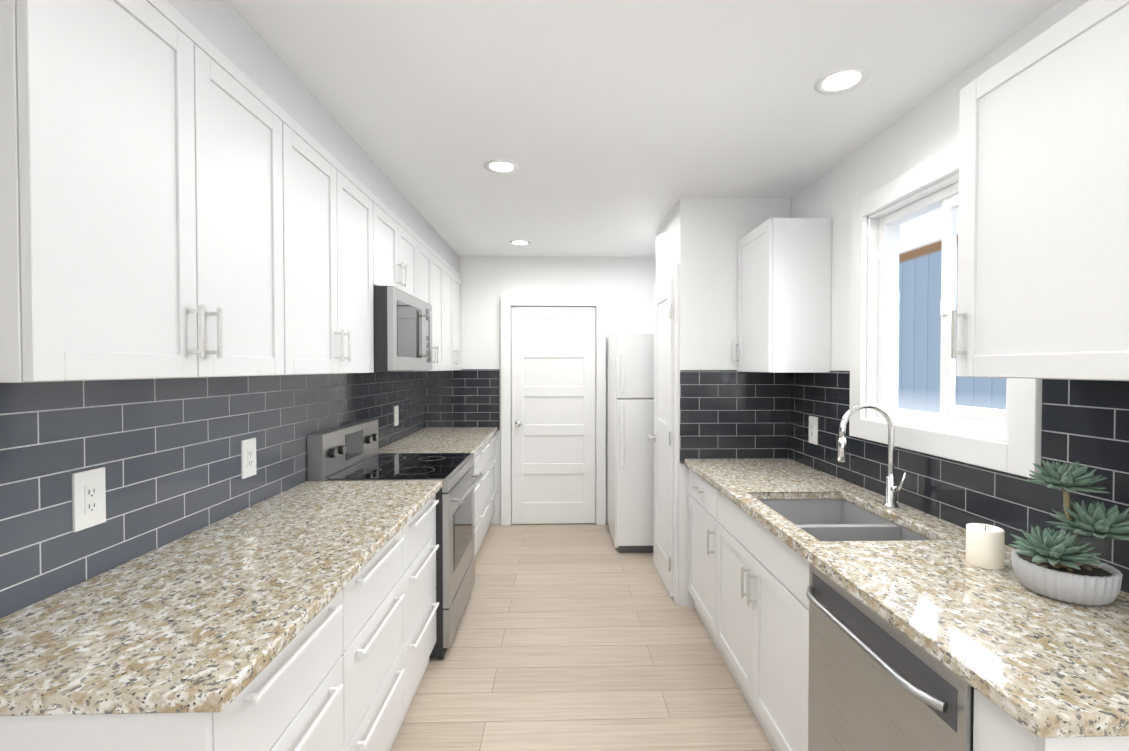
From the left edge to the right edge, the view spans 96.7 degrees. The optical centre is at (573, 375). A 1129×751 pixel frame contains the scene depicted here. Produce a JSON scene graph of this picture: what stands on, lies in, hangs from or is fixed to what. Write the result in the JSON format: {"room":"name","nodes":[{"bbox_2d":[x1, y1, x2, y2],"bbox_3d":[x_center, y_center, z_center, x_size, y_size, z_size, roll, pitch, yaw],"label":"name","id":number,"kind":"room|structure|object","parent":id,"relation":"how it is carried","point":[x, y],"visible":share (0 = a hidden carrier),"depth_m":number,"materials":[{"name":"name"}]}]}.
{"room":"kitchen","nodes":[
{"label":"kitchen","id":0,"kind":"room"},
{"bbox_2d":[459,256,655,523],"bbox_3d":[-0.051,0.140,4.768,2.905,2.500,0.120,0,1,-2],"label":"wall","id":1,"kind":"structure","parent":0,"point":[624,286],"depth_m":4.69,"materials":[{"name":"white paint"}]},
{"bbox_2d":[426,369,499,429],"bbox_3d":[-1.032,0.227,4.678,0.681,0.570,0.008,0,1,-2],"label":"backsplash","id":2,"kind":"structure","parent":1,"relation":"attached to","point":[464,398],"depth_m":4.67,"materials":[{"name":"tile"}]},
{"bbox_2d":[511,307,594,523],"bbox_3d":[-0.185,0.373,4.655,0.780,2.022,0.099,0,1,-2],"label":"door","id":3,"kind":"structure","parent":1,"relation":"in","point":[553,406],"depth_m":4.67,"materials":[{"name":"white wood"}]},
{"bbox_2d":[501,296,605,525],"bbox_3d":[-0.186,0.328,4.676,0.972,2.125,0.060,0,1,-2],"label":"door frame","id":4,"kind":"structure","parent":1,"relation":"attached to","point":[597,302],"depth_m":4.64,"materials":[{"name":"white wood"}]},
{"bbox_2d":[390,523,774,750],"bbox_3d":[0.052,1.475,1.025,2.905,0.050,7.650,0,1,-2],"label":"floor","id":5,"kind":"structure","parent":0,"point":[578,637],"depth_m":2.47,"materials":[{"name":"brown wood"}]},
{"bbox_2d":[0,580,351,750],"bbox_3d":[-0.963,1.011,1.141,0.638,0.874,0.550,0,1,-2],"label":"base cabinet","id":6,"kind":"object","parent":5,"relation":"on","point":[345,668],"depth_m":1.04,"materials":[{"name":"white wood"}]},
{"bbox_2d":[0,427,497,715],"bbox_3d":[-0.987,0.530,2.763,0.666,0.035,3.831,0,1,-2],"label":"countertop","id":7,"kind":"structure","parent":6,"relation":"on","point":[219,615],"depth_m":1.18,"materials":[{"name":"stone"}]},
{"bbox_2d":[352,523,407,750],"bbox_3d":[-0.978,1.002,1.683,0.638,0.874,0.533,0,1,-2],"label":"base cabinet","id":8,"kind":"object","parent":5,"relation":"on","point":[380,588],"depth_m":1.71,"materials":[{"name":"white wood"}]},
{"bbox_2d":[307,419,482,659],"bbox_3d":[-0.944,0.853,2.863,0.750,1.134,0.758,0,1,-2],"label":"range","id":9,"kind":"object","parent":5,"relation":"on","point":[348,452],"visible":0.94,"depth_m":2.66,"materials":[{"name":"grey metal"}]},
{"bbox_2d":[408,494,438,708],"bbox_3d":[-0.992,0.994,2.215,0.638,0.874,0.532,0,1,-2],"label":"base cabinet","id":10,"kind":"object","parent":5,"relation":"on","point":[422,547],"depth_m":2.21,"materials":[{"name":"white wood"}]},
{"bbox_2d":[473,449,479,557],"bbox_3d":[-1.027,0.974,3.485,0.638,0.874,0.478,0,1,-2],"label":"base cabinet","id":11,"kind":"object","parent":5,"relation":"on","point":[476,464],"depth_m":3.69,"materials":[{"name":"white wood"}]},
{"bbox_2d":[480,441,487,546],"bbox_3d":[-1.040,0.966,3.964,0.638,0.874,0.479,0,1,-2],"label":"base cabinet","id":12,"kind":"object","parent":5,"relation":"on","point":[484,449],"depth_m":4.03,"materials":[{"name":"white wood"}]},
{"bbox_2d":[488,435,495,527],"bbox_3d":[-1.053,0.958,4.442,0.638,0.874,0.478,0,1,-2],"label":"base cabinet","id":13,"kind":"object","parent":5,"relation":"on","point":[491,494],"depth_m":4.44,"materials":[{"name":"white wood"}]},
{"bbox_2d":[607,333,653,552],"bbox_3d":[0.695,0.527,4.296,0.740,1.739,0.795,0,1,-2],"label":"fridge","id":14,"kind":"object","parent":5,"relation":"on","point":[630,447],"visible":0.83,"depth_m":3.94,"materials":[{"name":"white metal"}]},
{"bbox_2d":[688,467,808,670],"bbox_3d":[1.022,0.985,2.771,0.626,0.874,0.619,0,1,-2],"label":"base cabinet","id":15,"kind":"object","parent":5,"relation":"on","point":[748,581],"depth_m":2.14,"materials":[{"name":"white wood"}]},
{"bbox_2d":[685,458,1128,737],"bbox_3d":[1.029,0.543,1.939,0.653,0.035,2.268,0,1,-2],"label":"countertop","id":16,"kind":"structure","parent":15,"relation":"on","point":[1004,639],"depth_m":1.15,"materials":[{"name":"stone"}]},
{"bbox_2d":[758,499,929,540],"bbox_3d":[1.000,0.664,1.933,0.466,0.204,0.676,0,1,-2],"label":"sink basin","id":17,"kind":"object","parent":16,"relation":"in","point":[831,520],"visible":0.1,"depth_m":2.12,"materials":[{"name":"metal"}]},
{"bbox_2d":[838,402,906,507],"bbox_3d":[1.177,0.316,1.977,0.242,0.416,0.106,0,1,-2],"label":"faucet","id":18,"kind":"object","parent":16,"relation":"on","point":[892,488],"visible":0.98,"depth_m":1.99,"materials":[{"name":"silver metal"}]},
{"bbox_2d":[966,523,1004,569],"bbox_3d":[1.159,0.477,1.414,0.084,0.111,0.084,0,1,-2],"label":"candle","id":19,"kind":"object","parent":16,"relation":"on","point":[984,546],"visible":1,"depth_m":1.39,"materials":[{"name":"white wax"}]},
{"bbox_2d":[1008,460,1128,605],"bbox_3d":[1.220,0.374,1.224,0.264,0.323,0.216,0,1,-2],"label":"succulent plant","id":20,"kind":"object","parent":16,"relation":"on","point":[1061,565],"visible":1,"depth_m":1.20,"materials":[{"name":"green plant"}]},
{"bbox_2d":[806,563,973,750],"bbox_3d":[1.002,1.011,1.268,0.633,0.870,0.600,0,1,-2],"label":"dishwasher","id":21,"kind":"object","parent":5,"relation":"on","point":[877,682],"visible":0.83,"depth_m":1.24,"materials":[{"name":"grey metal"}]},
{"bbox_2d":[227,0,1060,256],"bbox_3d":[0.052,-1.075,0.984,2.905,0.050,7.650,0,1,-2],"label":"ceiling","id":22,"kind":"structure","parent":0,"point":[615,128],"depth_m":1.89,"materials":[{"name":"white paint"}]},
{"bbox_2d":[484,159,518,173],"bbox_3d":[-0.369,-1.071,2.578,0.176,0.006,0.176,0,1,-2],"label":"recessed light","id":23,"kind":"object","parent":22,"relation":"in","point":[500,166],"visible":1,"depth_m":2.58,"materials":[{"name":"white plastic"}]},
{"bbox_2d":[509,240,530,245],"bbox_3d":[-0.442,-1.096,4.147,0.176,0.006,0.176,0,1,-2],"label":"recessed light","id":24,"kind":"object","parent":22,"relation":"in","point":[519,242],"visible":1,"depth_m":4.14,"materials":[{"name":"white plastic"}]},
{"bbox_2d":[814,65,868,94],"bbox_3d":[0.963,-1.059,1.805,0.176,0.006,0.176,0,1,-2],"label":"recessed light","id":25,"kind":"object","parent":22,"relation":"in","point":[842,80],"visible":1,"depth_m":1.80,"materials":[{"name":"white plastic"}]},
{"bbox_2d":[656,197,790,605],"bbox_3d":[0.977,0.162,3.460,0.679,2.499,0.770,0,1,-2],"label":"wall","id":26,"kind":"structure","parent":0,"point":[697,239],"depth_m":3.06,"materials":[{"name":"white paint"}]},
{"bbox_2d":[647,278,673,596],"bbox_3d":[0.592,0.392,3.449,0.087,2.022,0.580,0,1,-2],"label":"closet door","id":27,"kind":"structure","parent":26,"relation":"in","point":[663,437],"depth_m":3.39,"materials":[{"name":"white wood"}]},
{"bbox_2d":[654,263,678,603],"bbox_3d":[0.630,0.358,3.454,0.016,2.105,0.722,0,1,-2],"label":"door frame","id":28,"kind":"structure","parent":26,"relation":"attached to","point":[673,272],"depth_m":3.11,"materials":[{"name":"white wood"}]},
{"bbox_2d":[676,590,678,604],"bbox_3d":[0.865,1.359,3.922,0.879,0.089,1.657,0,1,-2],"label":"baseboard","id":29,"kind":"structure","parent":26,"relation":"attached to","point":[677,597],"depth_m":3.09,"materials":[{"name":"white wood"}]},
{"bbox_2d":[680,370,788,463],"bbox_3d":[0.984,0.252,3.073,0.670,0.570,0.008,0,1,-2],"label":"backsplash","id":30,"kind":"structure","parent":26,"relation":"attached to","point":[730,414],"depth_m":3.07,"materials":[{"name":"tile"}]},
{"bbox_2d":[791,0,1088,442],"bbox_3d":[1.444,0.200,1.043,0.120,2.500,7.410,0,1,-2],"label":"wall","id":31,"kind":"structure","parent":0,"point":[925,130],"depth_m":2.22,"materials":[{"name":"white paint"}]},
{"bbox_2d":[733,218,831,372],"bbox_3d":[1.151,-0.419,2.834,0.364,0.800,0.466,0,1,-2],"label":"upper cabinet","id":32,"kind":"object","parent":31,"relation":"attached to","point":[784,297],"visible":1,"depth_m":2.60,"materials":[{"name":"white wood"}]},
{"bbox_2d":[849,142,1041,478],"bbox_3d":[1.404,-0.260,1.930,0.141,1.110,0.940,0,1,-2],"label":"window","id":33,"kind":"structure","parent":31,"relation":"in","point":[1019,453],"depth_m":1.99,"materials":[{"name":"white wood"}]},
{"bbox_2d":[789,371,1128,593],"bbox_3d":[1.359,0.272,1.825,0.008,0.570,2.506,0,1,-2],"label":"backsplash","id":34,"kind":"structure","parent":31,"relation":"attached to","point":[1085,422],"depth_m":1.60,"materials":[{"name":"tile"}]},
{"bbox_2d":[809,416,817,444],"bbox_3d":[1.324,0.302,2.777,0.010,0.150,0.088,0,1,-2],"label":"electrical outlet","id":35,"kind":"object","parent":34,"relation":"attached to","point":[813,430],"visible":1,"depth_m":2.76,"materials":[{"name":"white plastic"}]},
{"bbox_2d":[951,0,1128,380],"bbox_3d":[1.199,-0.381,1.089,0.364,0.780,0.565,0,1,-2],"label":"upper cabinet","id":36,"kind":"object","parent":31,"relation":"attached to","point":[1043,250],"visible":1,"depth_m":1.11,"materials":[{"name":"white wood"}]},
{"bbox_3d":[-1.339,0.201,0.966,0.120,2.500,7.410,0,1,-2],"label":"wall","id":37,"kind":"structure","parent":0,"visible":0},
{"bbox_2d":[0,0,299,382],"bbox_3d":[-1.117,-0.434,1.286,0.338,0.880,0.857,0,1,-2],"label":"upper cabinet","id":38,"kind":"object","parent":37,"relation":"attached to","point":[197,188],"depth_m":1.10,"materials":[{"name":"white wood"}]},
{"bbox_2d":[0,371,425,617],"bbox_3d":[-1.319,0.261,2.564,0.008,0.570,4.201,0,1,-2],"label":"backsplash","id":39,"kind":"structure","parent":37,"relation":"attached to","point":[166,453],"depth_m":1.52,"materials":[{"name":"tile"}]},
{"bbox_2d":[72,467,105,531],"bbox_3d":[-1.276,0.325,1.325,0.010,0.150,0.088,0,1,-2],"label":"electrical outlet","id":40,"kind":"object","parent":39,"relation":"attached to","point":[88,498],"visible":1,"depth_m":1.32,"materials":[{"name":"white plastic"}]},
{"bbox_2d":[241,438,256,478],"bbox_3d":[-1.295,0.329,2.005,0.010,0.150,0.088,0,1,-2],"label":"electrical outlet","id":41,"kind":"object","parent":39,"relation":"attached to","point":[248,457],"visible":1,"depth_m":1.99,"materials":[{"name":"white plastic"}]},
{"bbox_2d":[394,405,398,425],"bbox_3d":[-1.345,0.306,3.814,0.010,0.150,0.088,0,1,-2],"label":"electrical outlet","id":42,"kind":"object","parent":39,"relation":"attached to","point":[396,415],"visible":1,"depth_m":3.80,"materials":[{"name":"white plastic"}]},
{"bbox_2d":[180,0,458,267],"bbox_3d":[-1.168,-0.987,2.751,0.318,0.177,3.806,0,1,-2],"label":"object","id":43,"kind":"structure","parent":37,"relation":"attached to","point":[219,15],"depth_m":1.79,"materials":[{"name":"white"}]},
{"bbox_2d":[300,120,375,374],"bbox_3d":[-1.138,-0.446,2.026,0.338,0.880,0.857,0,1,-2],"label":"upper cabinet","id":44,"kind":"object","parent":37,"relation":"attached to","point":[338,206],"depth_m":2.03,"materials":[{"name":"white wood"}]},
{"bbox_2d":[376,192,419,298],"bbox_3d":[-1.160,-0.676,2.833,0.338,0.445,0.760,0,1,-2],"label":"upper cabinet","id":45,"kind":"object","parent":37,"relation":"attached to","point":[397,243],"depth_m":2.80,"materials":[{"name":"white wood"}]},
{"bbox_2d":[373,286,431,371],"bbox_3d":[-1.085,-0.235,2.842,0.472,0.423,0.756,0,1,-2],"label":"microwave","id":46,"kind":"object","parent":45,"relation":"attached to","point":[402,323],"visible":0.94,"depth_m":2.58,"materials":[{"name":"grey metal"}]},
{"bbox_2d":[391,236,447,371],"bbox_3d":[-1.181,-0.471,3.608,0.338,0.880,0.780,0,1,-2],"label":"upper cabinet","id":47,"kind":"object","parent":37,"relation":"attached to","point":[433,262],"depth_m":3.75,"materials":[{"name":"white wood"}]},
{"bbox_2d":[448,260,461,370],"bbox_3d":[-1.199,-0.482,4.272,0.338,0.880,0.780,0,1,-2],"label":"upper cabinet","id":48,"kind":"object","parent":37,"relation":"attached to","point":[454,278],"depth_m":4.35,"materials":[{"name":"white wood"}]},
{"label":"outside","id":49,"kind":"structure","parent":0,"visible":0},
{"bbox_2d":[898,207,1006,412],"bbox_3d":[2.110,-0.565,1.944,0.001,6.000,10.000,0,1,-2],"label":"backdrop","id":50,"kind":"structure","parent":49,"point":[920,251],"depth_m":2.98,"materials":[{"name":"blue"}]}
]}

